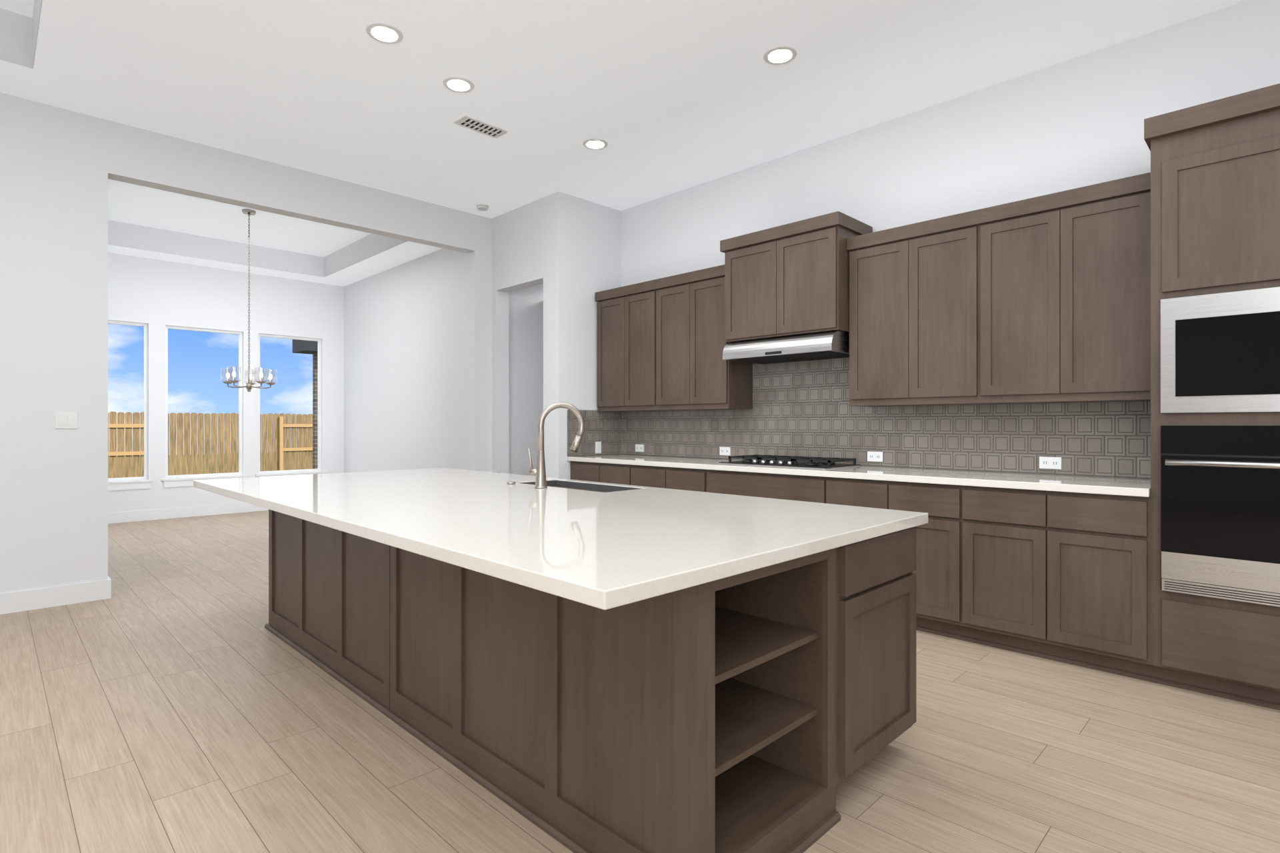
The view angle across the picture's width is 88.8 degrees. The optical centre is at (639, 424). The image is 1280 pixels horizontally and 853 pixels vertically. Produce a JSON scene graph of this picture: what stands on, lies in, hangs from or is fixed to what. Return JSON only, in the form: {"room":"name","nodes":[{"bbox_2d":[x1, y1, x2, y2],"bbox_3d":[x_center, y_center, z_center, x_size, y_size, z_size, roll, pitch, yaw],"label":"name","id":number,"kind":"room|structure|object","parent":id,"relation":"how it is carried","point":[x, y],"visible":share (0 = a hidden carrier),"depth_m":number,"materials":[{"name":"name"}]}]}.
{"room":"kitchen","nodes":[
{"label":"kitchen","id":0,"kind":"room"},
{"bbox_2d":[108,252,343,513],"bbox_3d":[-6.014,-0.700,9.040,0.150,3.900,3.980,0,0,45],"label":"wall","id":1,"kind":"structure","parent":0,"point":[158,294],"depth_m":9.11,"materials":[{"name":"white paint"}]},
{"bbox_2d":[108,320,325,491],"bbox_3d":[-5.984,-0.242,9.010,0.135,2.155,3.120,0,0,45],"label":"window frames","id":2,"kind":"structure","parent":1,"relation":"in","point":[128,483],"depth_m":8.88,"materials":[{"name":"white wood"}]},
{"bbox_2d":[0,92,491,593],"bbox_3d":[-5.031,-0.470,3.603,0.150,3.440,9.980,0,0,45],"label":"wall","id":3,"kind":"structure","parent":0,"point":[57,164],"depth_m":4.59,"materials":[{"name":"white paint"}]},
{"bbox_2d":[55,412,77,428],"bbox_3d":[-3.982,-0.030,4.539,0.008,0.116,0.116,0,0,45],"label":"light switch","id":4,"kind":"object","parent":3,"relation":"attached to","point":[63,420],"visible":1,"depth_m":4.54,"materials":[{"name":"white plastic"}]},
{"bbox_2d":[0,502,268,614],"bbox_3d":[-2.464,1.183,1.474,15.570,0.135,10.600,0,0,45],"label":"baseboard","id":5,"kind":"structure","parent":3,"relation":"attached to","point":[33,599],"depth_m":4.63,"materials":[{"name":"white"}]},
{"bbox_2d":[344,248,467,472],"bbox_3d":[-3.055,-0.700,8.789,4.390,3.900,0.150,0,0,45],"label":"wall","id":6,"kind":"structure","parent":0,"point":[405,325],"depth_m":8.72,"materials":[{"name":"white paint"}]},
{"bbox_2d":[508,283,543,475],"bbox_3d":[-0.364,-0.470,7.562,2.220,3.440,1.150,0,0,-45],"label":"wall","id":7,"kind":"structure","parent":0,"point":[525,305],"depth_m":7.25,"materials":[{"name":"white paint"}]},
{"bbox_2d":[491,191,571,479],"bbox_3d":[-1.117,-0.470,6.597,1.150,3.440,0.150,0,0,45],"label":"wall","id":8,"kind":"structure","parent":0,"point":[531,242],"depth_m":6.30,"materials":[{"name":"white paint"}]},
{"bbox_2d":[571,195,620,456],"bbox_3d":[0.085,-0.470,7.092,0.150,3.440,2.250,0,0,45],"label":"wall","id":9,"kind":"structure","parent":0,"point":[596,228],"depth_m":6.39,"materials":[{"name":"white paint"}]},
{"bbox_2d":[0,0,1246,286],"bbox_3d":[-1.899,-2.420,2.040,15.570,0.500,12.200,0,0,45],"label":"ceiling","id":10,"kind":"structure","parent":0,"point":[682,95],"depth_m":4.20,"materials":[{"name":"white paint"}]},
{"bbox_2d":[222,208,275,391],"bbox_3d":[-4.503,-1.423,7.574,0.570,2.096,0.549,0,0,45],"label":"chandelier","id":11,"kind":"object","parent":10,"relation":"hanging from","point":[249,386],"visible":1,"depth_m":7.55,"materials":[{"name":"silver metal"}]},
{"bbox_2d":[366,22,403,43],"bbox_3d":[-1.429,-2.188,3.660,0.200,0.012,0.200,0,0,45],"label":"recessed light","id":12,"kind":"object","parent":10,"relation":"in","point":[382,33],"visible":1,"depth_m":3.65,"materials":[{"name":"white plastic"}]},
{"bbox_2d":[442,76,473,93],"bbox_3d":[-1.168,-2.188,4.213,0.200,0.012,0.200,0,0,45],"label":"recessed light","id":13,"kind":"object","parent":10,"relation":"in","point":[455,84],"visible":1,"depth_m":4.20,"materials":[{"name":"white plastic"}]},
{"bbox_2d":[453,114,507,138],"bbox_3d":[-1.166,-2.184,4.806,0.160,0.016,0.360,0,0,45],"label":"ceiling vent","id":14,"kind":"object","parent":10,"relation":"in","point":[468,122],"visible":1,"depth_m":4.79,"materials":[{"name":"white plastic"}]},
{"bbox_2d":[476,204,488,211],"bbox_3d":[-1.576,-2.174,6.550,0.124,0.037,0.124,0,0,45],"label":"smoke detector","id":15,"kind":"object","parent":10,"relation":"attached to","point":[483,207],"visible":1,"depth_m":6.51,"materials":[{"name":"white plastic"}]},
{"bbox_2d":[582,138,607,149],"bbox_3d":[-0.348,-2.188,5.103,0.200,0.012,0.200,0,0,45],"label":"recessed light","id":16,"kind":"object","parent":10,"relation":"in","point":[594,144],"visible":1,"depth_m":5.09,"materials":[{"name":"white plastic"}]},
{"bbox_2d":[763,46,796,65],"bbox_3d":[0.830,-2.188,3.878,0.200,0.012,0.200,0,0,45],"label":"recessed light","id":17,"kind":"object","parent":10,"relation":"in","point":[778,55],"visible":1,"depth_m":3.87,"materials":[{"name":"white plastic"}]},
{"bbox_2d":[0,510,1279,852],"bbox_3d":[-1.952,1.280,2.093,15.720,0.060,12.200,0,0,45],"label":"floor","id":18,"kind":"structure","parent":0,"point":[163,714],"depth_m":2.49,"materials":[{"name":"brown wood"}]},
{"bbox_2d":[193,402,927,852],"bbox_3d":[-0.799,0.565,3.221,3.715,1.371,1.655,0,0,45],"label":"kitchen island","id":19,"kind":"object","parent":18,"relation":"on","point":[626,669],"visible":1,"depth_m":2.12,"materials":[{"name":"brown wood"}]},
{"bbox_2d":[193,468,927,609],"bbox_3d":[-0.799,0.357,3.221,3.715,0.040,1.655,0,0,45],"label":"island countertop","id":20,"kind":"structure","parent":19,"relation":"on","point":[609,550],"depth_m":2.23,"materials":[{"name":"stone"}]},
{"bbox_2d":[506,402,584,488],"bbox_3d":[-0.543,0.108,3.606,0.440,0.457,0.269,0,0,45],"label":"faucet","id":21,"kind":"object","parent":20,"relation":"on","point":[541,482],"depth_m":3.47,"materials":[{"name":"silver metal"}]},
{"bbox_2d":[520,480,641,491],"bbox_3d":[-0.346,0.469,3.627,0.804,0.256,0.324,0,0,45],"label":"sink","id":22,"kind":"object","parent":20,"relation":"in","point":[583,486],"depth_m":3.77,"materials":[{"name":"grey metal"}]},
{"bbox_2d":[567,83,1279,710],"bbox_3d":[1.393,-0.102,4.575,5.259,2.705,0.758,0,0,45],"label":"kitchen cabinets","id":23,"kind":"object","parent":18,"relation":"on","point":[1124,329],"visible":0.84,"depth_m":3.68,"materials":[{"name":"brown wood"}]},
{"bbox_2d":[722,331,849,363],"bbox_3d":[1.158,-0.573,4.955,0.930,0.145,0.528,0,0,45],"label":"range hood","id":24,"kind":"object","parent":23,"relation":"attached to","point":[793,347],"depth_m":4.79,"materials":[{"name":"silver metal"}]},
{"bbox_2d":[718,454,860,469],"bbox_3d":[1.114,0.277,4.939,0.918,0.055,0.508,0,0,45],"label":"cooktop","id":25,"kind":"object","parent":23,"relation":"in","point":[809,463],"depth_m":4.80,"materials":[{"name":"black metal"}]},
{"bbox_2d":[567,454,1150,497],"bbox_3d":[1.107,0.325,4.900,4.392,0.040,0.696,0,0,45],"label":"countertop","id":26,"kind":"structure","parent":23,"relation":"on","point":[1113,486],"depth_m":3.99,"materials":[{"name":"stone"}]},
{"bbox_2d":[620,0,1279,479],"bbox_3d":[3.348,-0.470,3.263,9.880,3.440,0.150,0,0,45],"label":"wall","id":27,"kind":"structure","parent":0,"point":[1078,122],"depth_m":4.24,"materials":[{"name":"white paint"}]},
{"bbox_2d":[567,357,1150,479],"bbox_3d":[1.108,-0.188,4.902,4.393,0.984,0.699,0,0,45],"label":"backsplash","id":28,"kind":"structure","parent":27,"relation":"attached to","point":[801,409],"depth_m":4.78,"materials":[{"name":"tile"}]},
{"label":"outside","id":29,"kind":"structure","parent":0,"visible":0},
{"bbox_2d":[108,452,307,478],"bbox_3d":[-14.397,1.575,21.468,29.280,0.050,70.000,0,0,45],"label":"ground","id":30,"kind":"structure","parent":29,"point":[291,452],"depth_m":25.56,"materials":[{"name":"green plant"}]},
{"bbox_2d":[108,411,312,478],"bbox_3d":[-10.223,0.614,18.716,0.106,1.872,36.012,0,0,45],"label":"fence","id":31,"kind":"object","parent":30,"relation":"on","point":[279,449],"visible":0.1,"depth_m":17.48,"materials":[{"name":"brown wood"}]},
{"bbox_2d":[292,339,317,469],"bbox_3d":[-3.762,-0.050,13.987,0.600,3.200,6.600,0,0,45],"label":"house","id":32,"kind":"structure","parent":30,"relation":"on","point":[302,347],"depth_m":11.91,"materials":[{"name":"brick"}]}
]}

